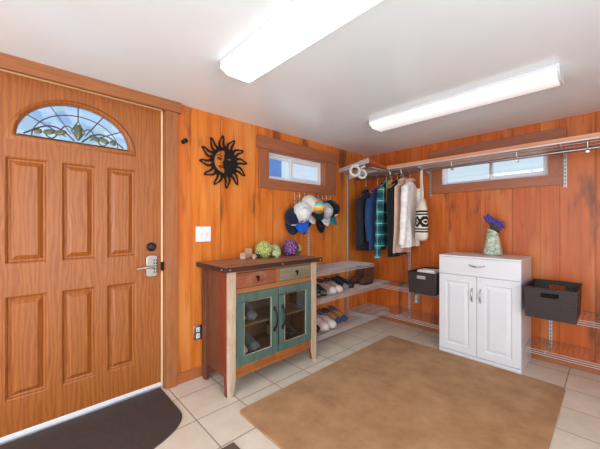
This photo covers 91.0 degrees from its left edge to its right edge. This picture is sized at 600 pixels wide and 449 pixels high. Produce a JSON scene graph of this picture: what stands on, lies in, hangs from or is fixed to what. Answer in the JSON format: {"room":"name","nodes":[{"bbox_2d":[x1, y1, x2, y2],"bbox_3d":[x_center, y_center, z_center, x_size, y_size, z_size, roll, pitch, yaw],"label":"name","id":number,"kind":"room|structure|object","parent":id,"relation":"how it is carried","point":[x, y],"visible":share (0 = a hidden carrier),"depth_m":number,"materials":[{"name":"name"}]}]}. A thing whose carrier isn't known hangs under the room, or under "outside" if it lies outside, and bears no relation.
{"room":"mudroom","nodes":[
{"label":"mudroom","id":0,"kind":"room"},
{"bbox_2d":[178,105,366,372],"bbox_3d":[-0.986,0.152,2.364,5.420,2.195,0.120,0,0,-43],"label":"wall","id":1,"kind":"structure","parent":0,"point":[241,216],"depth_m":2.66,"materials":[{"name":"orange wood"}]},
{"bbox_2d":[0,71,160,442],"bbox_3d":[-1.426,0.181,1.900,1.013,2.098,0.110,0,0,-43],"label":"door","id":2,"kind":"structure","parent":1,"relation":"in","point":[80,171],"depth_m":1.90,"materials":[{"name":"brown wood"}]},
{"bbox_2d":[0,52,180,389],"bbox_3d":[-1.440,0.152,1.911,1.278,2.195,0.154,0,0,-43],"label":"door frame","id":3,"kind":"structure","parent":1,"relation":"attached to","point":[169,109],"depth_m":2.24,"materials":[{"name":"brown wood"}]},
{"bbox_2d":[181,138,187,143],"bbox_3d":[-0.907,-0.655,2.317,0.037,0.038,0.056,0,0,-43],"label":"coat hook","id":4,"kind":"object","parent":1,"relation":"attached to","point":[185,140],"visible":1,"depth_m":2.30,"materials":[{"name":"black metal"}]},
{"bbox_2d":[194,325,201,340],"bbox_3d":[-0.835,0.885,2.415,0.072,0.116,0.014,0,0,-43],"label":"power outlet","id":5,"kind":"object","parent":1,"relation":"attached to","point":[197,329],"visible":0.93,"depth_m":2.41,"materials":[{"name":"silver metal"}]},
{"bbox_2d":[196,227,210,241],"bbox_3d":[-0.798,0.080,2.446,0.132,0.126,0.018,0,0,-43],"label":"light switch","id":6,"kind":"object","parent":1,"relation":"attached to","point":[203,234],"visible":1,"depth_m":2.45,"materials":[{"name":"white plastic"}]},
{"bbox_2d":[199,135,246,188],"bbox_3d":[-0.657,-0.545,2.572,0.466,0.466,0.008,0,0,-43],"label":"wall ornament","id":7,"kind":"object","parent":1,"relation":"attached to","point":[229,167],"visible":1,"depth_m":2.57,"materials":[{"name":"black metal"}]},
{"bbox_2d":[178,309,367,384],"bbox_3d":[-0.008,1.208,3.196,2.615,0.085,0.014,0,0,-43],"label":"baseboard","id":8,"kind":"structure","parent":1,"relation":"attached to","point":[196,372],"depth_m":2.39,"materials":[{"name":"orange wood"}]},
{"bbox_2d":[256,134,337,194],"bbox_3d":[-0.021,-0.605,3.252,1.178,0.500,0.156,0,0,-43],"label":"window","id":9,"kind":"structure","parent":1,"relation":"in","point":[325,183],"depth_m":3.19,"materials":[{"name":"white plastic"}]},
{"bbox_2d":[308,227,309,255],"bbox_3d":[0.099,0.510,3.299,0.025,1.240,0.012,0,0,-43],"label":"shelf standard","id":10,"kind":"object","parent":1,"relation":"attached to","point":[308,227],"visible":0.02,"depth_m":3.29,"materials":[{"name":"white metal"}]},
{"bbox_2d":[294,192,330,203],"bbox_3d":[0.171,-0.282,3.324,0.606,0.125,0.055,0,0,-43],"label":"rack","id":11,"kind":"object","parent":1,"relation":"attached to","point":[304,194],"visible":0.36,"depth_m":3.19,"materials":[{"name":"silver metal"}]},
{"bbox_2d":[284,207,298,234],"bbox_3d":[-0.067,-0.036,3.017,0.165,0.285,0.157,0,0,-17],"label":"baseball cap","id":12,"kind":"object","parent":11,"relation":"hanging from","point":[291,219],"visible":0.73,"depth_m":2.99,"materials":[{"name":"blue fabric"}]},
{"bbox_2d":[294,202,310,232],"bbox_3d":[0.028,-0.073,3.006,0.187,0.324,0.187,0,0,-19],"label":"baseball cap","id":13,"kind":"object","parent":11,"relation":"hanging from","point":[302,210],"visible":0.91,"depth_m":2.97,"materials":[{"name":"white fabric"}]},
{"bbox_2d":[301,195,316,223],"bbox_3d":[0.117,-0.159,3.142,0.185,0.311,0.193,0,0,-43],"label":"baseball cap","id":14,"kind":"object","parent":11,"relation":"hanging from","point":[310,200],"visible":0.56,"depth_m":3.09,"materials":[{"name":"beige fabric"}]},
{"bbox_2d":[312,199,324,220],"bbox_3d":[0.191,-0.156,3.124,0.157,0.230,0.166,0,0,-43],"label":"baseball cap","id":15,"kind":"object","parent":11,"relation":"hanging from","point":[318,213],"visible":0.94,"depth_m":3.06,"materials":[{"name":"multicoloured fabric"}]},
{"bbox_2d":[317,220,325,232],"bbox_3d":[0.273,-0.019,3.355,0.134,0.233,0.122,0,0,-32],"label":"baseball cap","id":16,"kind":"object","parent":11,"relation":"hanging from","point":[321,227],"visible":0.39,"depth_m":3.37,"materials":[{"name":"black fabric"}]},
{"bbox_2d":[321,203,332,225],"bbox_3d":[0.300,-0.112,3.262,0.154,0.260,0.153,0,0,-43],"label":"baseball cap","id":17,"kind":"object","parent":11,"relation":"hanging from","point":[328,211],"visible":0.83,"depth_m":3.22,"materials":[{"name":"fabric"}]},
{"bbox_2d":[324,200,339,224],"bbox_3d":[0.368,-0.138,3.394,0.177,0.293,0.190,0,0,-43],"label":"baseball cap","id":18,"kind":"object","parent":11,"relation":"hanging from","point":[336,208],"visible":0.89,"depth_m":3.34,"materials":[{"name":"black fabric"}]},
{"bbox_2d":[316,260,373,275],"bbox_3d":[0.380,0.498,3.295,1.044,0.078,0.374,0,0,-43],"label":"wire shelf","id":19,"kind":"object","parent":1,"relation":"attached to","point":[343,264],"visible":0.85,"depth_m":3.28,"materials":[{"name":"white metal"}]},
{"bbox_2d":[347,175,348,311],"bbox_3d":[0.613,0.247,3.785,0.025,1.765,0.012,0,0,-43],"label":"shelf standard","id":20,"kind":"object","parent":1,"relation":"attached to","point":[347,175],"visible":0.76,"depth_m":3.79,"materials":[{"name":"white metal"}]},
{"bbox_2d":[316,303,390,340],"bbox_3d":[0.553,1.121,3.458,1.403,0.079,0.374,0,0,-43],"label":"wire shelf","id":21,"kind":"object","parent":1,"relation":"attached to","point":[350,313],"visible":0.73,"depth_m":3.51,"materials":[{"name":"white metal"}]},
{"bbox_2d":[316,316,329,329],"bbox_3d":[0.184,1.013,3.099,0.284,0.138,0.102,0,0,41],"label":"sneaker","id":22,"kind":"object","parent":21,"relation":"on","point":[322,324],"visible":0.59,"depth_m":3.02,"materials":[{"name":"pink fabric"}]},
{"bbox_2d":[316,310,336,327],"bbox_3d":[0.275,1.013,3.178,0.102,0.138,0.284,0,0,-39],"label":"sneaker","id":23,"kind":"object","parent":21,"relation":"on","point":[320,313],"visible":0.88,"depth_m":3.14,"materials":[{"name":"fabric"}]},
{"bbox_2d":[322,308,341,323],"bbox_3d":[0.345,1.016,3.292,0.270,0.131,0.098,0,0,44],"label":"sneaker","id":24,"kind":"object","parent":21,"relation":"on","point":[337,319],"visible":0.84,"depth_m":3.25,"materials":[{"name":"fabric"}]},
{"bbox_2d":[329,306,347,321],"bbox_3d":[0.429,1.016,3.371,0.098,0.131,0.270,0,0,-41],"label":"sneaker","id":25,"kind":"object","parent":21,"relation":"on","point":[333,309],"visible":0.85,"depth_m":3.33,"materials":[{"name":"fabric"}]},
{"bbox_2d":[316,279,391,304],"bbox_3d":[0.533,0.771,3.439,1.464,0.078,0.374,0,0,-43],"label":"wire shelf","id":26,"kind":"object","parent":1,"relation":"attached to","point":[356,286],"visible":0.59,"depth_m":3.31,"materials":[{"name":"white metal"}]},
{"bbox_2d":[316,284,326,295],"bbox_3d":[0.188,0.680,3.095,0.102,0.104,0.270,0,0,-38],"label":"sandal","id":27,"kind":"object","parent":26,"relation":"on","point":[322,293],"visible":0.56,"depth_m":3.04},
{"bbox_2d":[316,279,336,293],"bbox_3d":[0.279,0.666,3.202,0.270,0.131,0.098,0,0,41],"label":"sneaker","id":28,"kind":"object","parent":26,"relation":"on","point":[330,289],"visible":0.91,"depth_m":3.16,"materials":[{"name":"pink fabric"}]},
{"bbox_2d":[324,277,342,291],"bbox_3d":[0.362,0.666,3.274,0.098,0.131,0.270,0,0,-40],"label":"sneaker","id":29,"kind":"object","parent":26,"relation":"on","point":[328,280],"visible":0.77,"depth_m":3.24,"materials":[{"name":"fabric"}]},
{"bbox_2d":[330,276,348,289],"bbox_3d":[0.447,0.670,3.382,0.256,0.124,0.094,0,0,44],"label":"sneaker","id":30,"kind":"object","parent":26,"relation":"on","point":[344,285],"visible":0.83,"depth_m":3.34,"materials":[{"name":"black fabric"}]},
{"bbox_2d":[335,275,353,287],"bbox_3d":[0.516,0.670,3.461,0.256,0.124,0.094,0,0,40],"label":"sneaker","id":31,"kind":"object","parent":26,"relation":"on","point":[351,285],"visible":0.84,"depth_m":3.42,"materials":[{"name":"black fabric"}]},
{"bbox_2d":[350,266,363,283],"bbox_3d":[0.721,0.626,3.717,0.106,0.212,0.270,0,0,44],"label":"boot","id":32,"kind":"object","parent":26,"relation":"on","point":[359,275],"visible":0.74,"depth_m":3.71,"materials":[{"name":"brown leather"}]},
{"bbox_2d":[358,266,373,284],"bbox_3d":[0.822,0.626,3.640,0.270,0.212,0.106,0,0,-41],"label":"boot","id":33,"kind":"object","parent":26,"relation":"on","point":[369,278],"visible":0.97,"depth_m":3.63,"materials":[{"name":"brown leather"}]},
{"bbox_2d":[341,167,395,178],"bbox_3d":[0.878,-0.617,3.711,0.583,0.078,0.453,0,0,-43],"label":"wire shelf","id":34,"kind":"object","parent":1,"relation":"attached to","point":[372,170],"visible":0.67,"depth_m":3.63,"materials":[{"name":"white metal"}]},
{"bbox_2d":[339,158,400,176],"bbox_3d":[0.823,-0.671,3.591,0.855,0.052,0.587,0,0,-43],"label":"plank","id":35,"kind":"object","parent":34,"relation":"on","point":[367,162],"visible":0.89,"depth_m":3.40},
{"bbox_2d":[349,164,360,176],"bbox_3d":[0.605,-0.593,3.235,0.131,0.143,0.048,0,0,4],"label":"hook","id":36,"kind":"object","parent":35,"relation":"hanging from","point":[355,165],"visible":1,"depth_m":3.22,"materials":[{"name":"white plastic"}]},
{"bbox_2d":[357,165,366,178],"bbox_3d":[0.691,-0.586,3.289,0.114,0.157,0.048,0,0,5],"label":"hook","id":37,"kind":"object","parent":35,"relation":"hanging from","point":[362,166],"visible":0.77,"depth_m":3.28,"materials":[{"name":"white plastic"}]},
{"bbox_2d":[0,0,599,155],"bbox_3d":[0.283,-0.995,0.935,5.540,0.100,3.940,0,0,-43],"label":"ceiling","id":38,"kind":"structure","parent":0,"point":[393,56],"depth_m":1.66,"materials":[{"name":"paint"}]},
{"bbox_2d":[220,0,381,83],"bbox_3d":[0.067,-0.909,1.309,0.230,0.072,1.300,0,0,-43],"label":"ceiling light","id":39,"kind":"object","parent":38,"relation":"attached to","point":[301,23],"visible":1,"depth_m":1.38,"materials":[{"name":"plastic"}]},
{"bbox_2d":[369,63,563,131],"bbox_3d":[1.151,-0.909,2.272,0.230,0.072,1.300,0,0,-43],"label":"ceiling light","id":40,"kind":"object","parent":38,"relation":"attached to","point":[550,76],"visible":1,"depth_m":2.08,"materials":[{"name":"white translucent plastic"},{"name":"white painted metal"}]},
{"bbox_2d":[154,315,599,448],"bbox_3d":[0.220,1.300,0.944,5.620,0.100,4.200,0,0,-43],"label":"floor","id":41,"kind":"structure","parent":0,"point":[210,420],"depth_m":2.21,"materials":[{"name":"tile"}]},
{"bbox_2d":[0,385,162,444],"bbox_3d":[-1.460,1.240,1.938,1.043,0.019,0.087,0,0,-43],"label":"threshold","id":42,"kind":"object","parent":41,"relation":"on","point":[127,398],"visible":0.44,"depth_m":1.90,"materials":[{"name":"metal"}]},
{"bbox_2d":[0,388,181,448],"bbox_3d":[-1.186,1.246,1.685,0.955,0.009,0.648,0,0,-43],"label":"door mat","id":43,"kind":"object","parent":41,"relation":"on","point":[146,420],"visible":1,"depth_m":1.79,"materials":[{"name":"rubber"}]},
{"bbox_2d":[222,442,239,448],"bbox_3d":[-0.495,1.246,1.164,0.885,0.008,0.602,0,0,-43],"label":"floor mat","id":44,"kind":"object","parent":41,"relation":"on","point":[232,445],"visible":1,"depth_m":1.65,"materials":[{"name":"fabric"}]},
{"bbox_2d":[196,254,321,398],"bbox_3d":[-0.316,0.777,2.568,1.010,0.946,0.488,0,0,-43],"label":"base cabinet","id":45,"kind":"object","parent":41,"relation":"on","point":[280,289],"visible":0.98,"depth_m":2.37,"materials":[{"name":"brown wood"}]},
{"bbox_2d":[240,252,246,258],"bbox_3d":[-0.496,0.277,2.607,0.049,0.055,0.054,0,0,27],"label":"wooden block","id":46,"kind":"object","parent":45,"relation":"on","point":[243,255],"visible":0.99,"depth_m":2.59,"materials":[{"name":"beige wood"}]},
{"bbox_2d":[244,248,251,257],"bbox_3d":[-0.471,0.262,2.693,0.059,0.085,0.049,0,0,-38],"label":"wooden block","id":47,"kind":"object","parent":45,"relation":"on","point":[248,251],"visible":0.79,"depth_m":2.68,"materials":[{"name":"beige wood"}]},
{"bbox_2d":[244,302,256,319],"bbox_3d":[-0.452,0.710,2.483,0.098,0.131,0.270,0,0,-38],"label":"sneaker","id":48,"kind":"object","parent":45,"relation":"on","point":[250,314],"visible":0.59,"depth_m":2.40,"materials":[{"name":"fabric"}]},
{"bbox_2d":[244,329,259,351],"bbox_3d":[-0.437,0.975,2.497,0.098,0.131,0.270,0,0,-43],"label":"sneaker","id":49,"kind":"object","parent":45,"relation":"on","point":[252,345],"visible":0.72,"depth_m":2.44,"materials":[{"name":"grey fabric"}]},
{"bbox_2d":[255,241,272,257],"bbox_3d":[-0.335,0.227,2.722,0.165,0.155,0.177,0,0,3],"label":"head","id":50,"kind":"object","parent":45,"relation":"on","point":[263,249],"visible":1,"depth_m":2.67},
{"bbox_2d":[246,332,300,353],"bbox_3d":[-0.328,1.048,2.575,0.817,0.015,0.363,0,0,-43],"label":"shelf","id":51,"kind":"object","parent":45,"relation":"attached to","point":[262,338],"depth_m":2.69,"materials":[{"name":"brown wood"}]},
{"bbox_2d":[244,301,303,326],"bbox_3d":[-0.338,0.782,2.586,0.817,0.015,0.333,0,0,-43],"label":"shelf","id":52,"kind":"object","parent":45,"relation":"attached to","point":[262,310],"depth_m":2.66,"materials":[{"name":"wood"}]},
{"bbox_2d":[271,244,280,255],"bbox_3d":[-0.243,0.247,2.838,0.123,0.114,0.131,0,0,-43],"label":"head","id":53,"kind":"object","parent":45,"relation":"on","point":[275,247],"visible":0.34,"depth_m":2.82},
{"bbox_2d":[272,249,280,257],"bbox_3d":[-0.215,0.265,2.700,0.082,0.077,0.084,0,0,-9],"label":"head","id":54,"kind":"object","parent":45,"relation":"on","point":[276,253],"visible":1,"depth_m":2.68},
{"bbox_2d":[266,321,288,339],"bbox_3d":[-0.212,0.975,2.710,0.270,0.131,0.098,0,0,41],"label":"sneaker","id":55,"kind":"object","parent":45,"relation":"on","point":[268,322],"visible":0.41,"depth_m":2.73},
{"bbox_2d":[282,239,298,254],"bbox_3d":[-0.091,0.224,2.911,0.176,0.156,0.171,0,0,-43],"label":"decorative ball","id":56,"kind":"object","parent":45,"relation":"on","point":[290,247],"visible":1,"depth_m":2.86,"materials":[{"name":"purple plant"}]},
{"bbox_2d":[285,320,297,337],"bbox_3d":[-0.125,0.975,2.793,0.098,0.131,0.270,0,0,-38],"label":"sneaker","id":57,"kind":"object","parent":45,"relation":"on","point":[289,329],"visible":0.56,"depth_m":2.72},
{"bbox_2d":[240,336,564,448],"bbox_3d":[0.799,1.244,2.098,1.948,0.013,1.470,0,0,-43],"label":"area rug","id":58,"kind":"object","parent":41,"relation":"on","point":[392,392],"visible":1,"depth_m":2.02,"materials":[{"name":"beige carpet"}]},
{"bbox_2d":[439,251,530,373],"bbox_3d":[1.767,0.773,2.844,0.484,0.953,0.667,0,0,-43],"label":"base cabinet","id":59,"kind":"object","parent":41,"relation":"on","point":[482,318],"visible":0.99,"depth_m":2.66,"materials":[{"name":"paint"}]},
{"bbox_2d":[483,229,502,255],"bbox_3d":[1.883,0.169,2.882,0.167,0.255,0.167,0,0,-43],"label":"vase","id":60,"kind":"object","parent":59,"relation":"on","point":[492,246],"visible":1,"depth_m":2.83,"materials":[{"name":"ceramic"}]},
{"bbox_2d":[483,214,504,233],"bbox_3d":[1.895,0.081,2.882,0.216,0.372,0.064,0,0,1],"label":"bunch","id":61,"kind":"object","parent":60,"relation":"in","point":[489,219],"visible":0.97,"depth_m":2.87,"materials":[{"name":"purple plant"}]},
{"bbox_2d":[367,111,599,363],"bbox_3d":[2.252,0.152,2.797,0.120,2.195,3.700,0,0,-43],"label":"wall","id":62,"kind":"structure","parent":0,"point":[557,226],"depth_m":2.78,"materials":[{"name":"red wood"}]},
{"bbox_2d":[378,306,438,328],"bbox_3d":[1.327,1.081,3.408,0.353,0.078,0.744,0,0,-43],"label":"wire shelf","id":63,"kind":"object","parent":62,"relation":"attached to","point":[405,313],"visible":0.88,"depth_m":3.42,"materials":[{"name":"white metal"}]},
{"bbox_2d":[378,280,438,297],"bbox_3d":[1.327,0.754,3.408,0.353,0.078,0.744,0,0,-43],"label":"wire shelf","id":64,"kind":"object","parent":62,"relation":"attached to","point":[405,286],"visible":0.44,"depth_m":3.49,"materials":[{"name":"white metal"}]},
{"bbox_2d":[407,267,439,296],"bbox_3d":[1.383,0.599,3.149,0.426,0.228,0.286,0,0,-43],"label":"storage basket","id":65,"kind":"object","parent":64,"relation":"on","point":[429,286],"visible":0.58,"depth_m":2.99,"materials":[{"name":"fabric"}]},
{"bbox_2d":[417,268,438,279],"bbox_3d":[1.387,0.587,3.152,0.210,0.234,0.300,0,0,43],"label":"bundle","id":66,"kind":"object","parent":65,"relation":"in","point":[424,270],"visible":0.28,"depth_m":3.07,"materials":[{"name":"white fabric"}]},
{"bbox_2d":[408,252,410,317],"bbox_3d":[1.355,0.560,3.649,0.012,1.200,0.025,0,0,-43],"label":"shelf standard","id":67,"kind":"object","parent":62,"relation":"attached to","point":[409,253],"visible":0.42,"depth_m":3.64,"materials":[{"name":"white metal"}]},
{"bbox_2d":[413,294,418,303],"bbox_3d":[1.413,0.905,3.587,0.014,0.116,0.072,0,0,-43],"label":"power outlet","id":68,"kind":"object","parent":62,"relation":"attached to","point":[415,296],"visible":1,"depth_m":3.58,"materials":[{"name":"white plastic"}]},
{"bbox_2d":[368,309,599,374],"bbox_3d":[2.208,1.208,2.746,0.014,0.085,3.686,0,0,-43],"label":"baseboard","id":69,"kind":"structure","parent":62,"relation":"attached to","point":[533,355],"depth_m":2.71,"materials":[{"name":"wood"}]},
{"bbox_2d":[387,136,599,174],"bbox_3d":[2.079,-0.617,2.606,0.363,0.078,2.703,0,0,-43],"label":"wire shelf","id":70,"kind":"object","parent":62,"relation":"attached to","point":[586,139],"visible":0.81,"depth_m":2.74,"materials":[{"name":"white metal"}]},
{"bbox_2d":[357,141,599,179],"bbox_3d":[1.817,-0.602,2.744,0.054,0.088,3.100,0,0,-43],"label":"closet rod","id":71,"kind":"object","parent":70,"relation":"attached to","point":[587,149],"visible":1,"depth_m":2.72,"materials":[{"name":"silver metal"}]},
{"bbox_2d":[415,170,427,240],"bbox_3d":[1.331,-0.208,3.226,0.138,0.767,0.236,0,0,26],"label":"tote bag","id":72,"kind":"object","parent":71,"relation":"hanging from","point":[421,217],"visible":1,"depth_m":3.14,"materials":[{"name":"beige fabric"}]},
{"label":"clothes hanger","id":73,"kind":"object","parent":71,"relation":"hanging from","visible":0},
{"bbox_2d":[399,178,419,247],"bbox_3d":[1.253,-0.134,3.351,0.123,0.779,0.476,0,0,44],"label":"cardigan","id":74,"kind":"object","parent":73,"relation":"hanging from","point":[410,195],"visible":0.82,"depth_m":3.25,"materials":[{"name":"white fabric"}]},
{"bbox_2d":[387,132,599,171],"bbox_3d":[2.080,-0.675,2.634,0.350,0.036,2.700,0,0,-43],"label":"plank","id":75,"kind":"object","parent":70,"relation":"on","point":[596,134],"visible":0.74,"depth_m":2.69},
{"bbox_2d":[429,127,566,193],"bbox_3d":[1.974,-0.605,3.064,0.156,0.500,1.194,0,0,-43],"label":"window","id":76,"kind":"structure","parent":62,"relation":"in","point":[552,173],"depth_m":2.92,"materials":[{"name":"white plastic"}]},
{"bbox_2d":[549,320,551,347],"bbox_3d":[2.274,0.880,2.678,0.012,0.500,0.025,0,0,-43],"label":"shelf standard","id":77,"kind":"object","parent":62,"relation":"attached to","point":[550,321],"visible":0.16,"depth_m":2.67,"materials":[{"name":"white metal"}]},
{"bbox_2d":[525,336,599,369],"bbox_3d":[2.530,1.081,2.136,0.353,0.078,1.402,0,0,-43],"label":"wire shelf","id":78,"kind":"object","parent":62,"relation":"attached to","point":[548,347],"visible":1,"depth_m":2.44,"materials":[{"name":"white metal"}]},
{"bbox_2d":[563,153,566,187],"bbox_3d":[2.343,-0.479,2.605,0.012,0.318,0.025,0,0,-43],"label":"shelf standard","id":79,"kind":"object","parent":62,"relation":"attached to","point":[565,160],"visible":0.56,"depth_m":2.60,"materials":[{"name":"white metal"}]},
{"bbox_2d":[578,311,599,327],"bbox_3d":[2.530,0.774,2.136,0.353,0.078,1.402,0,0,-43],"label":"wire shelf","id":80,"kind":"object","parent":62,"relation":"attached to","point":[581,311],"visible":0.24,"depth_m":2.27,"materials":[{"name":"white metal"}]},
{"bbox_2d":[523,278,582,324],"bbox_3d":[2.071,0.612,2.413,0.457,0.244,0.327,0,0,-43],"label":"storage basket","id":81,"kind":"object","parent":80,"relation":"on","point":[540,301],"visible":1,"depth_m":2.29,"materials":[{"name":"fabric"}]},
{"bbox_3d":[0.843,-0.492,3.784,0.009,0.242,0.384,0,0,37],"label":"clothes hanger","id":82,"kind":"object","parent":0,"visible":0},
{"bbox_2d":[355,190,370,250],"bbox_3d":[0.847,-0.056,3.782,0.150,0.774,0.519,0,0,37],"label":"jacket","id":83,"kind":"object","parent":82,"relation":"hanging from","point":[362,244],"visible":0.55,"depth_m":3.61,"materials":[{"name":"black fabric"}]},
{"label":"clothes hanger","id":84,"kind":"object","parent":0,"visible":0},
{"bbox_2d":[387,180,406,256],"bbox_3d":[1.143,-0.076,3.468,0.111,0.894,0.485,0,0,44],"label":"jacket","id":85,"kind":"object","parent":84,"relation":"hanging from","point":[390,191],"visible":0.46,"depth_m":3.29,"materials":[{"name":"black fabric"}]},
{"label":"outside","id":86,"kind":"structure","parent":0,"visible":0},
{"bbox_2d":[269,159,281,177],"bbox_3d":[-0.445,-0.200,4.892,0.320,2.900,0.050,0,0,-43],"label":"panel","id":87,"kind":"object","parent":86,"point":[275,166],"visible":0.02,"depth_m":4.89,"materials":[{"name":"blue glass"}]},
{"label":"clothes hanger","id":88,"kind":"object","parent":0,"visible":0},
{"bbox_2d":[365,188,385,249],"bbox_3d":[0.961,-0.066,3.660,0.114,0.764,0.473,0,0,43],"label":"shirt","id":89,"kind":"object","parent":88,"relation":"hanging from","point":[370,206],"visible":0.48,"depth_m":3.51,"materials":[{"name":"blue fabric"}]},
{"label":"clothes hanger","id":90,"kind":"object","parent":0,"visible":0},
{"bbox_2d":[374,180,388,257],"bbox_3d":[1.050,-0.072,3.567,0.130,0.922,0.489,0,0,43],"label":"shirt","id":91,"kind":"object","parent":90,"relation":"hanging from","point":[381,224],"visible":0.51,"depth_m":3.40,"materials":[{"name":"teal fabric"}]},
{"label":"clothes hanger","id":92,"kind":"object","parent":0,"visible":0},
{"bbox_2d":[385,180,393,201],"bbox_3d":[1.095,-0.395,3.520,0.072,0.261,0.240,0,0,44],"label":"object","id":93,"kind":"object","parent":92,"relation":"hanging from","point":[389,184],"visible":0.3,"depth_m":3.45,"materials":[{"name":"yellow fabric"}]},
{"label":"clothes hanger","id":94,"kind":"object","parent":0,"visible":0},
{"bbox_2d":[393,177,410,252],"bbox_3d":[1.189,-0.106,3.413,0.111,0.864,0.440,0,0,44],"label":"vest","id":95,"kind":"object","parent":94,"relation":"hanging from","point":[397,189],"visible":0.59,"depth_m":3.29,"materials":[{"name":"beige fabric"}]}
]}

